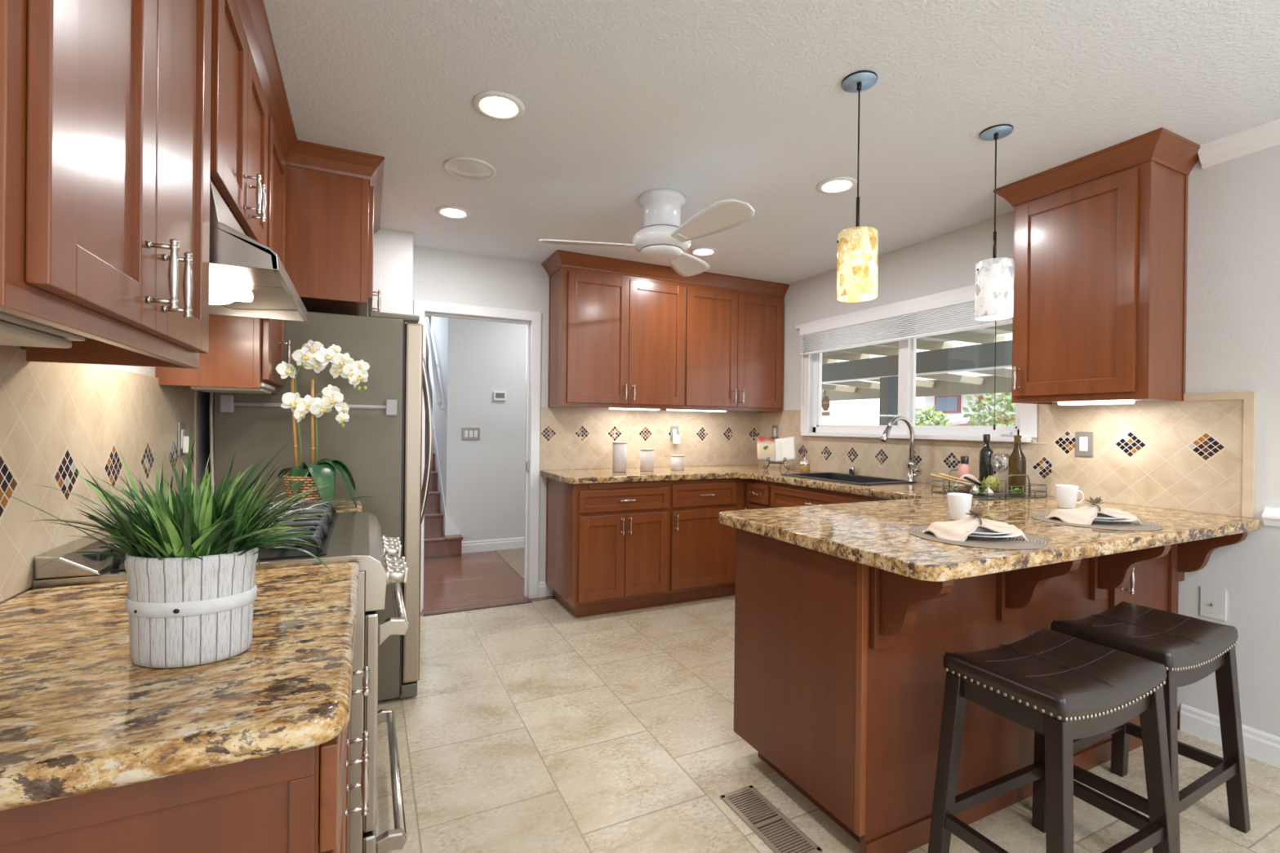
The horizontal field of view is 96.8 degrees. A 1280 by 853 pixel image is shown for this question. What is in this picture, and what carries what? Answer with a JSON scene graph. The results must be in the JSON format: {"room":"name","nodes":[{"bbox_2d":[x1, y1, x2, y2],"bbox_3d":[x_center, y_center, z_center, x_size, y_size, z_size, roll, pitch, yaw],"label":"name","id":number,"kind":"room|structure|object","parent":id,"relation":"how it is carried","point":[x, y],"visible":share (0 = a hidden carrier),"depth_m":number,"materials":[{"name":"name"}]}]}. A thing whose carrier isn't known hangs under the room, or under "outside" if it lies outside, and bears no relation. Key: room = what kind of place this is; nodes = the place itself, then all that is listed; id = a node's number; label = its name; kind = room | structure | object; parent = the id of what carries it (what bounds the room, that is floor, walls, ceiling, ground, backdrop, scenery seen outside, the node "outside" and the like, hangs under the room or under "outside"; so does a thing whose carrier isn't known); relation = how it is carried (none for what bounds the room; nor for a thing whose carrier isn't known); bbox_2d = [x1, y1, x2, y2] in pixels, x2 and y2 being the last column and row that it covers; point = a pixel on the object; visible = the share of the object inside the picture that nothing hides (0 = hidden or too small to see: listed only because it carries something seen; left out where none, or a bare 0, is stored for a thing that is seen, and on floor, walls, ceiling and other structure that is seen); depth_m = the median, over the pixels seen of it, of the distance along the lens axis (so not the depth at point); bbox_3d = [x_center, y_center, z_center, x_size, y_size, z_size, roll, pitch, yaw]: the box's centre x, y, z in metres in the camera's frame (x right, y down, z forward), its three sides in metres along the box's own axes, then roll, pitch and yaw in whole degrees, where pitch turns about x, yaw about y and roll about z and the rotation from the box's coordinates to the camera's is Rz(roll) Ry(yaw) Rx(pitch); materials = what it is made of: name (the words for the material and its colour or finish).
{"room":"kitchen","nodes":[
{"label":"kitchen","id":0,"kind":"room"},
{"bbox_2d":[0,345,210,604],"bbox_3d":[-0.747,0.039,0.007,0.120,2.440,7.700,1,0,-26],"label":"wall","id":1,"kind":"structure","parent":0,"point":[203,402],"depth_m":2.33,"materials":[{"name":"paint"}]},
{"bbox_2d":[0,345,195,602],"bbox_3d":[-1.238,0.085,1.175,0.008,0.472,2.290,1,0,-26],"label":"backsplash","id":2,"kind":"structure","parent":1,"relation":"attached to","point":[55,417],"depth_m":1.27,"materials":[{"name":"tile"}]},
{"bbox_2d":[0,0,211,368],"bbox_3d":[-0.896,-0.615,0.860,0.341,0.980,0.745,1,0,-26],"label":"upper cabinet","id":3,"kind":"object","parent":1,"relation":"attached to","point":[105,104],"visible":1,"depth_m":0.79,"materials":[{"name":"brown wood"}]},
{"bbox_2d":[0,311,85,348],"bbox_3d":[-0.860,-0.146,0.750,0.100,0.054,0.280,1,0,-26],"label":"light","id":4,"kind":"object","parent":3,"relation":"attached to","point":[15,331],"visible":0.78,"depth_m":0.78,"materials":[{"name":"beige plastic"}]},
{"bbox_2d":[177,422,189,456],"bbox_3d":[-1.636,0.045,2.043,0.028,0.120,0.074,1,0,-26],"label":"wall outlet","id":5,"kind":"object","parent":1,"relation":"attached to","point":[183,441],"visible":0.91,"depth_m":2.03,"materials":[{"name":"grey plastic"}]},
{"bbox_2d":[155,114,291,394],"bbox_3d":[-1.501,-0.624,2.117,0.341,0.980,0.505,1,0,-26],"label":"upper cabinet","id":6,"kind":"object","parent":1,"relation":"attached to","point":[244,352],"visible":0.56,"depth_m":1.93,"materials":[{"name":"brown wood"}]},
{"bbox_2d":[209,392,214,497],"bbox_3d":[-1.698,0.081,2.254,0.024,0.438,0.016,1,0,41],"label":"power cord","id":7,"kind":"object","parent":6,"relation":"hanging from","point":[211,457],"visible":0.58,"depth_m":2.25,"materials":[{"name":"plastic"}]},
{"bbox_2d":[190,382,275,394],"bbox_3d":[-1.458,-0.139,2.038,0.220,0.028,0.260,1,0,-26],"label":"light","id":8,"kind":"object","parent":6,"relation":"attached to","point":[210,389],"visible":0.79,"depth_m":1.97,"materials":[{"name":"beige plastic"}]},
{"bbox_2d":[209,0,267,245],"bbox_3d":[-1.224,-0.830,1.546,0.341,0.560,0.756,1,0,-26],"label":"upper cabinet","id":9,"kind":"object","parent":1,"relation":"attached to","point":[238,167],"visible":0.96,"depth_m":1.52,"materials":[{"name":"brown wood"}]},
{"bbox_2d":[208,181,308,321],"bbox_3d":[-1.191,-0.440,1.565,0.422,0.215,0.754,1,0,-26],"label":"range hood","id":10,"kind":"object","parent":9,"relation":"attached to","point":[247,278],"visible":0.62,"depth_m":1.47,"materials":[{"name":"metal"}]},
{"bbox_2d":[235,0,384,235],"bbox_3d":[-1.149,-1.144,1.927,0.397,0.090,3.100,1,0,-18],"label":"crown molding","id":11,"kind":"structure","parent":1,"relation":"attached to","point":[296,153],"depth_m":2.23,"materials":[{"name":"brown wood"}]},
{"bbox_2d":[285,164,380,316],"bbox_3d":[-1.666,-0.837,2.845,0.671,0.560,0.957,1,0,-26],"label":"upper cabinet","id":12,"kind":"object","parent":1,"relation":"attached to","point":[330,216],"visible":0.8,"depth_m":2.48,"materials":[{"name":"brown wood"}]},
{"bbox_2d":[124,545,258,668],"bbox_3d":[-0.643,0.252,0.819,0.162,0.152,0.121,1,0,-6],"label":"pot","id":13,"kind":"object","parent":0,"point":[184,610],"depth_m":0.77,"materials":[{"name":"wood"}]},
{"bbox_2d":[372,227,413,324],"bbox_3d":[-1.863,0.019,3.451,0.860,2.440,0.285,1,0,-26],"label":"wall","id":14,"kind":"structure","parent":0,"point":[393,250],"depth_m":3.46,"materials":[{"name":"paint"}]},
{"bbox_2d":[426,315,446,500],"bbox_3d":[-2.407,-1.074,6.792,0.140,4.600,2.660,1,0,-26],"label":"wall","id":15,"kind":"structure","parent":0,"point":[437,325],"depth_m":6.03,"materials":[{"name":"paint"}]},
{"bbox_2d":[426,316,444,409],"bbox_3d":[-2.278,-0.752,6.268,0.075,1.167,1.549,1,0,-26],"label":"handrail","id":16,"kind":"object","parent":15,"relation":"attached to","point":[437,385],"visible":0.96,"depth_m":6.07,"materials":[{"name":"white paint"}]},
{"bbox_2d":[444,317,526,542],"bbox_3d":[-1.025,-0.107,5.932,1.900,2.700,0.100,1,0,-26],"label":"wall","id":17,"kind":"structure","parent":0,"point":[485,477],"depth_m":5.63,"materials":[{"name":"paint"}]},
{"bbox_2d":[461,537,524,553],"bbox_3d":[-0.956,1.188,5.912,1.770,0.112,0.014,1,0,-26],"label":"baseboard","id":18,"kind":"structure","parent":17,"relation":"attached to","point":[475,546],"depth_m":5.66,"materials":[{"name":"white paint"}]},
{"bbox_2d":[494,547,524,579],"bbox_3d":[-0.483,1.248,5.315,1.435,0.004,1.480,1,0,-26],"label":"floor","id":19,"kind":"structure","parent":0,"point":[514,557],"depth_m":5.35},
{"bbox_2d":[412,246,759,595],"bbox_3d":[-0.655,0.031,4.258,3.736,2.440,0.120,1,0,-26],"label":"wall","id":20,"kind":"structure","parent":0,"point":[438,275],"depth_m":4.00,"materials":[{"name":"paint"}]},
{"bbox_2d":[413,299,541,612],"bbox_3d":[-1.150,0.204,4.016,0.863,2.083,0.149,1,0,-26],"label":"door frame","id":21,"kind":"structure","parent":20,"relation":"in","point":[423,308],"depth_m":4.12,"materials":[{"name":"white paint"}]},
{"bbox_2d":[547,266,684,410],"bbox_3d":[-0.155,-0.629,4.218,0.969,0.990,0.376,1,0,-26],"label":"upper cabinet","id":22,"kind":"object","parent":20,"relation":"attached to","point":[615,340],"visible":0.98,"depth_m":4.07,"materials":[{"name":"brown wood"}]},
{"bbox_2d":[541,249,789,297],"bbox_3d":[0.255,-1.134,4.411,1.982,0.090,0.376,1,0,-26],"label":"crown molding","id":23,"kind":"structure","parent":22,"relation":"attached to","point":[558,259],"depth_m":4.15,"materials":[{"name":"brown wood"}]},
{"bbox_2d":[539,407,759,470],"bbox_3d":[0.159,0.098,4.578,1.972,0.462,0.008,1,0,-26],"label":"backsplash","id":24,"kind":"structure","parent":20,"relation":"attached to","point":[571,438],"depth_m":4.51,"materials":[{"name":"tile"}]},
{"bbox_2d":[683,283,784,412],"bbox_3d":[0.712,-0.620,4.636,0.954,0.990,0.376,1,0,-26],"label":"upper cabinet","id":25,"kind":"object","parent":20,"relation":"attached to","point":[734,340],"visible":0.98,"depth_m":4.48,"materials":[{"name":"brown wood"}]},
{"bbox_2d":[263,0,1279,284],"bbox_3d":[1.003,-1.214,0.841,3.976,0.100,7.700,1,0,-26],"label":"ceiling","id":26,"kind":"structure","parent":0,"point":[709,102],"depth_m":2.04,"materials":[{"name":"paint"}]},
{"bbox_2d":[435,205,471,218],"bbox_3d":[-1.037,-1.186,3.155,0.188,0.008,0.188,1,0,-26],"label":"recessed light","id":27,"kind":"object","parent":26,"relation":"in","point":[448,211],"visible":1,"depth_m":3.14,"materials":[{"name":"glass"}]},
{"bbox_2d":[443,156,496,181],"bbox_3d":[-0.783,-1.183,2.617,0.236,0.008,0.236,1,0,-26],"label":"ceiling speaker","id":28,"kind":"object","parent":26,"relation":"attached to","point":[462,167],"visible":1,"depth_m":2.60,"materials":[{"name":"white plastic"}]},
{"bbox_2d":[447,160,492,179],"bbox_3d":[-0.783,-1.181,2.617,0.195,0.003,0.195,1,0,19],"label":"grille","id":29,"kind":"object","parent":28,"relation":"attached to","point":[464,170],"depth_m":2.61,"materials":[{"name":"white plastic"}]},
{"bbox_2d":[472,90,524,120],"bbox_3d":[-0.520,-1.178,2.094,0.188,0.008,0.188,1,0,-26],"label":"recessed light","id":30,"kind":"object","parent":26,"relation":"in","point":[494,104],"visible":1,"depth_m":2.08,"materials":[{"name":"glass"}]},
{"bbox_2d":[538,188,755,276],"bbox_3d":[0.116,-1.026,2.832,1.083,0.302,1.066,1,0,-26],"label":"ceiling fan","id":31,"kind":"object","parent":26,"relation":"hanging from","point":[661,237],"visible":1,"depth_m":2.83,"materials":[{"name":"white plastic"}]},
{"bbox_2d":[816,176,857,194],"bbox_3d":[0.952,-1.164,2.748,0.188,0.008,0.188,1,0,-26],"label":"recessed light","id":32,"kind":"object","parent":26,"relation":"in","point":[839,184],"visible":0.99,"depth_m":2.74,"materials":[{"name":"glass"}]},
{"bbox_2d":[836,70,878,302],"bbox_3d":[0.737,-0.801,1.920,0.130,0.734,0.130,1,0,-26],"label":"pendant light","id":33,"kind":"object","parent":26,"relation":"hanging from","point":[857,249],"visible":1,"depth_m":1.87,"materials":[{"name":"yellow glass"}]},
{"bbox_2d":[974,124,1013,320],"bbox_3d":[1.399,-0.795,2.239,0.130,0.734,0.130,1,0,-26],"label":"pendant light","id":34,"kind":"object","parent":26,"relation":"hanging from","point":[994,276],"visible":1,"depth_m":2.20,"materials":[{"name":"white glass"}]},
{"bbox_2d":[363,551,1279,852],"bbox_3d":[0.109,1.314,2.104,4.446,0.100,10.720,1,0,-26],"label":"floor","id":35,"kind":"structure","parent":0,"point":[537,726],"depth_m":2.20,"materials":[{"name":"tile"}]},
{"bbox_2d":[0,745,318,852],"bbox_3d":[-0.647,0.814,0.568,0.559,0.890,0.024,1,0,-26],"label":"end panel","id":36,"kind":"object","parent":35,"relation":"on","point":[268,804],"visible":0.76,"depth_m":0.63,"materials":[{"name":"brown wood"}]},
{"bbox_2d":[32,500,408,852],"bbox_3d":[-1.069,0.756,1.632,0.704,0.991,0.758,1,0,-26],"label":"gas range","id":37,"kind":"object","parent":35,"relation":"on","point":[357,537],"visible":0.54,"depth_m":1.41,"materials":[{"name":"metal"}]},
{"bbox_2d":[32,511,386,611],"bbox_3d":[-1.089,0.381,1.620,0.650,0.142,0.758,1,0,-26],"label":"cooktop","id":38,"kind":"object","parent":37,"relation":"in","point":[357,537],"depth_m":1.40,"materials":[{"name":"metal"}]},
{"bbox_2d":[213,311,433,703],"bbox_3d":[-1.526,0.362,2.889,0.871,1.764,0.955,1,0,-26],"label":"refrigerator","id":39,"kind":"object","parent":35,"relation":"on","point":[382,453],"visible":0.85,"depth_m":2.52,"materials":[{"name":"metal"}]},
{"bbox_2d":[219,395,396,415],"bbox_3d":[-1.378,-0.088,2.401,0.644,0.070,0.045,1,0,-26],"label":"towel bar","id":40,"kind":"object","parent":39,"relation":"attached to","point":[228,403],"visible":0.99,"depth_m":2.31,"materials":[{"name":"silver metal"}]},
{"bbox_2d":[316,666,370,852],"bbox_3d":[-0.781,0.812,0.926,0.612,0.890,0.735,1,0,-26],"label":"base cabinet","id":41,"kind":"object","parent":35,"relation":"on","point":[334,787],"visible":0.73,"depth_m":0.81,"materials":[{"name":"brown wood"}]},
{"bbox_2d":[0,562,359,811],"bbox_3d":[-0.780,0.347,0.896,0.596,0.040,0.803,1,0,-26],"label":"countertop","id":42,"kind":"structure","parent":41,"relation":"on","point":[77,717],"depth_m":0.71,"materials":[{"name":"stone"}]},
{"bbox_2d":[1,423,404,668],"bbox_3d":[-0.658,0.161,0.834,0.491,0.333,0.396,1,0,31],"label":"potted grass","id":43,"kind":"object","parent":42,"relation":"on","point":[190,566],"depth_m":0.78,"materials":[{"name":"green plant"}]},
{"bbox_2d":[423,364,462,559],"bbox_3d":[-3.097,0.082,6.243,1.840,2.276,2.745,1,0,-26],"label":"staircase","id":44,"kind":"structure","parent":35,"relation":"on","point":[442,538],"depth_m":5.54,"materials":[{"name":"brown wood"}]},
{"bbox_2d":[545,477,669,617],"bbox_3d":[-0.236,0.811,4.031,0.697,0.890,0.661,1,0,-26],"label":"base cabinet","id":45,"kind":"object","parent":35,"relation":"on","point":[606,549],"depth_m":3.78,"materials":[{"name":"brown wood"}]},
{"bbox_2d":[662,478,745,604],"bbox_3d":[0.369,0.817,4.323,0.645,0.890,0.661,1,0,-26],"label":"base cabinet","id":46,"kind":"object","parent":35,"relation":"on","point":[702,549],"visible":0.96,"depth_m":4.05,"materials":[{"name":"brown wood"}]},
{"bbox_2d":[744,479,771,510],"bbox_3d":[1.079,0.825,4.199,0.647,0.890,0.300,1,0,-26],"label":"base cabinet","id":47,"kind":"object","parent":35,"relation":"on","point":[757,492],"visible":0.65,"depth_m":4.07,"materials":[{"name":"brown wood"}]},
{"bbox_2d":[720,785,822,852],"bbox_3d":[0.409,1.265,1.816,0.134,0.006,0.340,1,0,-27],"label":"floor vent","id":48,"kind":"object","parent":35,"relation":"in","point":[775,830],"visible":1,"depth_m":1.81,"materials":[{"name":"metal"}]},
{"bbox_2d":[770,481,876,507],"bbox_3d":[1.340,0.829,3.657,0.647,0.890,0.900,1,0,-26],"label":"base cabinet","id":49,"kind":"object","parent":35,"relation":"on","point":[782,495],"visible":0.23,"depth_m":3.62,"materials":[{"name":"brown wood"}]},
{"bbox_2d":[733,528,1179,852],"bbox_3d":[1.341,0.832,2.270,1.849,0.890,0.675,1,0,-26],"label":"base cabinet","id":50,"kind":"object","parent":35,"relation":"on","point":[854,727],"visible":0.41,"depth_m":1.81,"materials":[{"name":"brown wood"}]},
{"bbox_2d":[540,465,1259,582],"bbox_3d":[0.840,0.359,3.171,1.977,0.040,3.120,1,0,-26],"label":"countertop","id":51,"kind":"structure","parent":50,"relation":"on","point":[874,534],"depth_m":2.02,"materials":[{"name":"stone"}]},
{"bbox_2d":[612,441,626,472],"bbox_3d":[-0.148,0.219,4.093,0.104,0.214,0.104,1,0,-26],"label":"canister","id":52,"kind":"object","parent":51,"relation":"on","point":[619,448],"visible":1,"depth_m":4.05,"materials":[{"name":"white ceramic"}]},
{"bbox_2d":[640,448,654,471],"bbox_3d":[0.053,0.246,4.190,0.104,0.164,0.104,1,0,-26],"label":"canister","id":53,"kind":"object","parent":51,"relation":"on","point":[646,460],"visible":1,"depth_m":4.15,"materials":[{"name":"white ceramic"}]},
{"bbox_2d":[763,436,790,470],"bbox_3d":[1.066,0.209,4.481,0.205,0.259,0.134,1,0,2],"label":"book stand","id":54,"kind":"object","parent":51,"relation":"on","point":[781,463],"visible":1,"depth_m":4.43,"materials":[{"name":"metal"}]},
{"bbox_2d":[756,435,795,462],"bbox_3d":[1.066,0.180,4.464,0.294,0.207,0.106,1,0,2],"label":"cookbook","id":55,"kind":"object","parent":54,"relation":"on","point":[776,450],"visible":1,"depth_m":4.46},
{"bbox_2d":[781,466,915,484],"bbox_3d":[1.363,0.402,3.748,0.481,0.244,0.729,1,0,-26],"label":"sink","id":56,"kind":"object","parent":51,"relation":"in","point":[833,477],"depth_m":3.88,"materials":[{"name":"black"}]},
{"bbox_2d":[799,473,899,483],"bbox_3d":[1.349,0.433,3.752,0.407,0.180,0.657,1,0,-26],"label":"basin","id":57,"kind":"object","parent":56,"relation":"in","point":[836,477],"depth_m":3.93,"materials":[{"name":"black"}]},
{"bbox_2d":[880,416,921,482],"bbox_3d":[1.590,0.137,3.437,0.270,0.403,0.128,1,0,-26],"label":"kitchen faucet","id":58,"kind":"object","parent":51,"relation":"on","point":[913,472],"visible":1,"depth_m":3.48,"materials":[{"name":"silver metal"}]},
{"bbox_2d":[946,493,972,520],"bbox_3d":[1.176,0.297,2.102,0.082,0.096,0.095,1,0,-32],"label":"coffee mug","id":59,"kind":"object","parent":51,"relation":"on","point":[958,504],"visible":0.89,"depth_m":2.07,"materials":[{"name":"white ceramic"}]},
{"bbox_2d":[907,524,1049,549],"bbox_3d":[1.049,0.342,1.779,0.380,0.004,0.380,1,0,-26],"label":"placemat","id":60,"kind":"object","parent":51,"relation":"on","point":[1033,542],"visible":0.61,"depth_m":1.68,"materials":[{"name":"fabric"}]},
{"bbox_2d":[968,533,1022,538],"bbox_3d":[1.049,0.331,1.779,0.245,0.018,0.245,1,0,-26],"label":"dinner plate","id":61,"kind":"object","parent":60,"relation":"on","point":[1000,535],"visible":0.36,"depth_m":1.70,"materials":[{"name":"white ceramic"}]},
{"bbox_2d":[964,526,1013,536],"bbox_3d":[1.053,0.325,1.780,0.197,0.019,0.197,1,0,-26],"label":"salad plate","id":62,"kind":"object","parent":61,"relation":"on","point":[980,531],"visible":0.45,"depth_m":1.73,"materials":[{"name":"white ceramic"}]},
{"bbox_2d":[921,516,1027,542],"bbox_3d":[1.030,0.314,1.777,0.257,0.063,0.190,1,0,-4],"label":"linen napkin","id":63,"kind":"object","parent":62,"relation":"on","point":[954,531],"visible":0.98,"depth_m":1.74,"materials":[{"name":"fabric"}]},
{"bbox_2d":[931,469,1047,500],"bbox_3d":[1.777,0.291,2.906,0.384,0.118,0.336,1,0,-18],"label":"wire tray","id":64,"kind":"object","parent":51,"relation":"on","point":[981,496],"visible":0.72,"depth_m":2.79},
{"bbox_2d":[978,434,993,490],"bbox_3d":[1.838,0.192,3.014,0.066,0.302,0.066,1,0,-26],"label":"glass bottle","id":65,"kind":"object","parent":64,"relation":"in","point":[985,468],"visible":0.82,"depth_m":3.00,"materials":[{"name":"black glass"}]},
{"bbox_2d":[1008,435,1026,495],"bbox_3d":[1.909,0.195,2.874,0.075,0.300,0.075,1,0,-26],"label":"glass bottle","id":66,"kind":"object","parent":64,"relation":"in","point":[1018,460],"visible":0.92,"depth_m":2.85,"materials":[{"name":"brown"}]},
{"bbox_2d":[1055,484,1084,508],"bbox_3d":[1.855,0.304,2.459,0.082,0.096,0.095,1,0,-39],"label":"coffee mug","id":67,"kind":"object","parent":51,"relation":"on","point":[1066,495],"visible":1,"depth_m":2.44,"materials":[{"name":"white ceramic"}]},
{"bbox_2d":[1031,512,1163,530],"bbox_3d":[1.673,0.348,2.096,0.380,0.004,0.380,1,0,-26],"label":"placemat","id":68,"kind":"object","parent":51,"relation":"on","point":[1133,525],"visible":0.56,"depth_m":2.00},
{"bbox_2d":[1092,518,1137,523],"bbox_3d":[1.673,0.337,2.096,0.245,0.018,0.245,1,0,-26],"label":"dinner plate","id":69,"kind":"object","parent":68,"relation":"on","point":[1120,519],"visible":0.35,"depth_m":2.02,"materials":[{"name":"white ceramic"}]},
{"bbox_2d":[1088,512,1128,520],"bbox_3d":[1.677,0.331,2.098,0.197,0.019,0.197,1,0,-26],"label":"salad plate","id":70,"kind":"object","parent":69,"relation":"on","point":[1100,516],"visible":0.34,"depth_m":2.04,"materials":[{"name":"white ceramic"}]},
{"bbox_2d":[1044,504,1142,524],"bbox_3d":[1.654,0.320,2.095,0.257,0.063,0.190,1,0,-4],"label":"linen napkin","id":71,"kind":"object","parent":70,"relation":"on","point":[1080,515],"visible":0.98,"depth_m":2.06,"materials":[{"name":"fabric"}]},
{"bbox_2d":[869,566,954,649],"bbox_3d":[0.742,0.509,1.551,0.080,0.254,0.215,1,0,-26],"label":"corbel","id":72,"kind":"object","parent":50,"relation":"attached to","point":[895,599],"visible":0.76,"depth_m":1.58,"materials":[{"name":"brown wood"}]},
{"bbox_2d":[996,559,1080,621],"bbox_3d":[1.264,0.515,1.803,0.080,0.254,0.215,1,0,-26],"label":"corbel","id":73,"kind":"object","parent":50,"relation":"attached to","point":[1019,588],"visible":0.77,"depth_m":1.82,"materials":[{"name":"brown wood"}]},
{"bbox_2d":[1088,544,1171,600],"bbox_3d":[1.760,0.519,2.041,0.080,0.254,0.215,1,0,-26],"label":"corbel","id":74,"kind":"object","parent":50,"relation":"attached to","point":[1110,571],"visible":0.75,"depth_m":2.06,"materials":[{"name":"brown wood"}]},
{"bbox_2d":[1176,532,1248,582],"bbox_3d":[2.309,0.525,2.306,0.070,0.254,0.215,1,0,-26],"label":"corbel","id":75,"kind":"object","parent":50,"relation":"attached to","point":[1191,556],"visible":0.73,"depth_m":2.32,"materials":[{"name":"brown wood"}]},
{"bbox_2d":[927,627,1177,852],"bbox_3d":[1.124,0.950,1.553,0.538,0.652,0.358,1,0,-26],"label":"bar stool","id":76,"kind":"object","parent":35,"relation":"on","point":[1061,687],"visible":1,"depth_m":1.51,"materials":[{"name":"brown leather"}]},
{"bbox_2d":[942,627,1166,721],"bbox_3d":[1.127,0.671,1.552,0.474,0.081,0.306,1,0,-26],"label":"seat cushion","id":77,"kind":"object","parent":76,"relation":"on","point":[1046,675],"depth_m":1.48,"materials":[{"name":"brown leather"}]},
{"bbox_2d":[1050,601,1250,852],"bbox_3d":[1.625,0.955,1.839,0.538,0.652,0.358,1,0,-28],"label":"bar stool","id":78,"kind":"object","parent":35,"relation":"on","point":[1190,649],"visible":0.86,"depth_m":1.79,"materials":[{"name":"brown wood"}]},
{"bbox_2d":[1050,601,1238,671],"bbox_3d":[1.628,0.676,1.838,0.474,0.081,0.306,1,0,-28],"label":"seat cushion","id":79,"kind":"object","parent":78,"relation":"on","point":[1180,642],"depth_m":1.78,"materials":[{"name":"brown leather"}]},
{"bbox_3d":[-1.379,0.802,2.169,0.612,0.890,0.455,1,0,-26],"label":"base cabinet","id":80,"kind":"object","parent":35,"relation":"on","visible":0},
{"bbox_2d":[332,499,361,512],"bbox_3d":[-1.388,0.337,2.159,0.596,0.040,0.460,1,0,-26],"label":"countertop","id":81,"kind":"structure","parent":80,"relation":"on","point":[341,506],"depth_m":2.28,"materials":[{"name":"stone"}]},
{"bbox_2d":[275,339,369,507],"bbox_3d":[-1.217,-0.006,2.187,0.321,0.650,0.228,1,0,-26],"label":"potted orchid","id":82,"kind":"object","parent":81,"relation":"on","point":[312,354],"visible":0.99,"depth_m":2.16,"materials":[{"name":"white plant"}]},
{"bbox_2d":[759,145,1279,737],"bbox_3d":[2.727,0.073,1.680,0.120,2.440,7.700,1,0,-26],"label":"wall","id":83,"kind":"structure","parent":0,"point":[1233,310],"depth_m":2.29,"materials":[{"name":"paint"}]},
{"bbox_2d":[194,390,1255,518],"bbox_3d":[0.162,0.086,2.560,3.735,0.494,2.560,1,0,-26],"label":"trim","id":84,"kind":"structure","parent":83,"relation":"attached to","point":[1249,397],"depth_m":2.23,"materials":[{"name":"tile"}]},
{"bbox_2d":[758,409,1052,496],"bbox_3d":[1.565,0.108,3.940,0.008,0.474,2.380,1,0,-26],"label":"backsplash","id":85,"kind":"structure","parent":83,"relation":"in","point":[871,457],"depth_m":3.71,"materials":[{"name":"tile"}]},
{"bbox_2d":[795,284,1038,442],"bbox_3d":[1.686,-0.365,3.756,0.130,0.885,1.830,1,0,-26],"label":"window","id":86,"kind":"structure","parent":83,"relation":"in","point":[1026,426],"depth_m":3.68,"materials":[{"name":"white paint"}]},
{"bbox_2d":[799,289,1013,430],"bbox_3d":[1.635,-0.376,3.707,0.052,0.785,1.715,1,0,-26],"label":"window blind","id":87,"kind":"object","parent":86,"relation":"attached to","point":[952,313],"visible":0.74,"depth_m":3.64,"materials":[{"name":"fabric"}]},
{"bbox_2d":[1075,431,1093,457],"bbox_3d":[2.136,0.084,2.733,0.010,0.120,0.074,1,0,-26],"label":"wall outlet","id":88,"kind":"object","parent":83,"relation":"attached to","point":[1083,440],"visible":1,"depth_m":2.73,"materials":[{"name":"grey plastic"}]},
{"bbox_2d":[1011,160,1188,404],"bbox_3d":[2.035,-0.607,2.567,0.367,0.990,0.536,1,0,-26],"label":"upper cabinet","id":89,"kind":"object","parent":83,"relation":"attached to","point":[1100,264],"visible":0.92,"depth_m":2.41,"materials":[{"name":"brown wood"}]},
{"bbox_2d":[993,127,1199,206],"bbox_3d":[2.039,-1.111,2.568,0.367,0.090,0.656,1,0,-26],"label":"crown molding","id":90,"kind":"structure","parent":89,"relation":"attached to","point":[1167,148],"depth_m":2.38,"materials":[{"name":"brown wood"}]},
{"bbox_2d":[1052,399,1142,405],"bbox_3d":[2.024,-0.112,2.528,0.100,0.028,0.300,1,0,-26],"label":"light","id":91,"kind":"object","parent":89,"relation":"attached to","point":[1131,401],"visible":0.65,"depth_m":2.49,"materials":[{"name":"white plastic"}]},
{"bbox_2d":[1038,399,1243,516],"bbox_3d":[2.218,0.123,2.585,0.008,0.464,0.760,1,0,-26],"label":"backsplash","id":92,"kind":"structure","parent":83,"relation":"attached to","point":[1184,455],"depth_m":2.49,"materials":[{"name":"tile"}]},
{"bbox_2d":[1200,586,1226,621],"bbox_3d":[2.337,0.722,2.319,0.015,0.124,0.080,1,0,-26],"label":"cable plate","id":93,"kind":"object","parent":83,"relation":"attached to","point":[1212,601],"visible":1,"depth_m":2.32,"materials":[{"name":"paint"}]},
{"bbox_2d":[1179,703,1279,768],"bbox_3d":[3.281,1.246,0.349,0.014,0.112,4.565,1,0,-26],"label":"baseboard","id":94,"kind":"structure","parent":83,"relation":"attached to","point":[1260,745],"depth_m":2.29,"materials":[{"name":"white paint"}]},
{"bbox_2d":[1197,118,1279,168],"bbox_3d":[3.295,-1.098,0.314,0.062,0.080,4.520,1,0,-26],"label":"crown molding","id":95,"kind":"structure","parent":83,"relation":"attached to","point":[1266,135],"depth_m":2.24,"materials":[{"name":"white paint"}]},
{"label":"outside","id":96,"kind":"structure","parent":0,"visible":0},
{"bbox_3d":[17.293,1.674,13.892,36.754,0.200,50.000,1,0,-26],"label":"ground","id":97,"kind":"structure","parent":96,"visible":0},
{"bbox_2d":[822,323,1012,425],"bbox_3d":[3.187,0.037,6.808,5.140,2.800,14.500,1,0,-26],"label":"patio cover","id":98,"kind":"object","parent":97,"relation":"on","point":[942,359],"visible":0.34,"depth_m":7.86,"materials":[{"name":"beige paint"}]},
{"bbox_2d":[915,404,951,435],"bbox_3d":[5.619,0.532,11.335,1.308,1.943,1.262,1,0,-26],"label":"bush","id":99,"kind":"object","parent":97,"relation":"on","point":[930,417],"visible":0.14,"depth_m":11.13,"materials":[{"name":"green plant"}]},
{"bbox_2d":[924,373,1015,423],"bbox_3d":[15.249,-0.204,16.668,7.260,3.600,11.600,1,0,-26],"label":"house","id":100,"kind":"structure","parent":97,"relation":"on","point":[951,406],"depth_m":19.24,"materials":[{"name":"paint"}]},
{"bbox_2d":[962,392,1015,426],"bbox_3d":[7.366,0.176,11.211,1.821,2.694,1.739,1,0,-26],"label":"bush","id":101,"kind":"object","parent":97,"relation":"on","point":[1002,420],"visible":0.19,"depth_m":11.24,"materials":[{"name":"green plant"}]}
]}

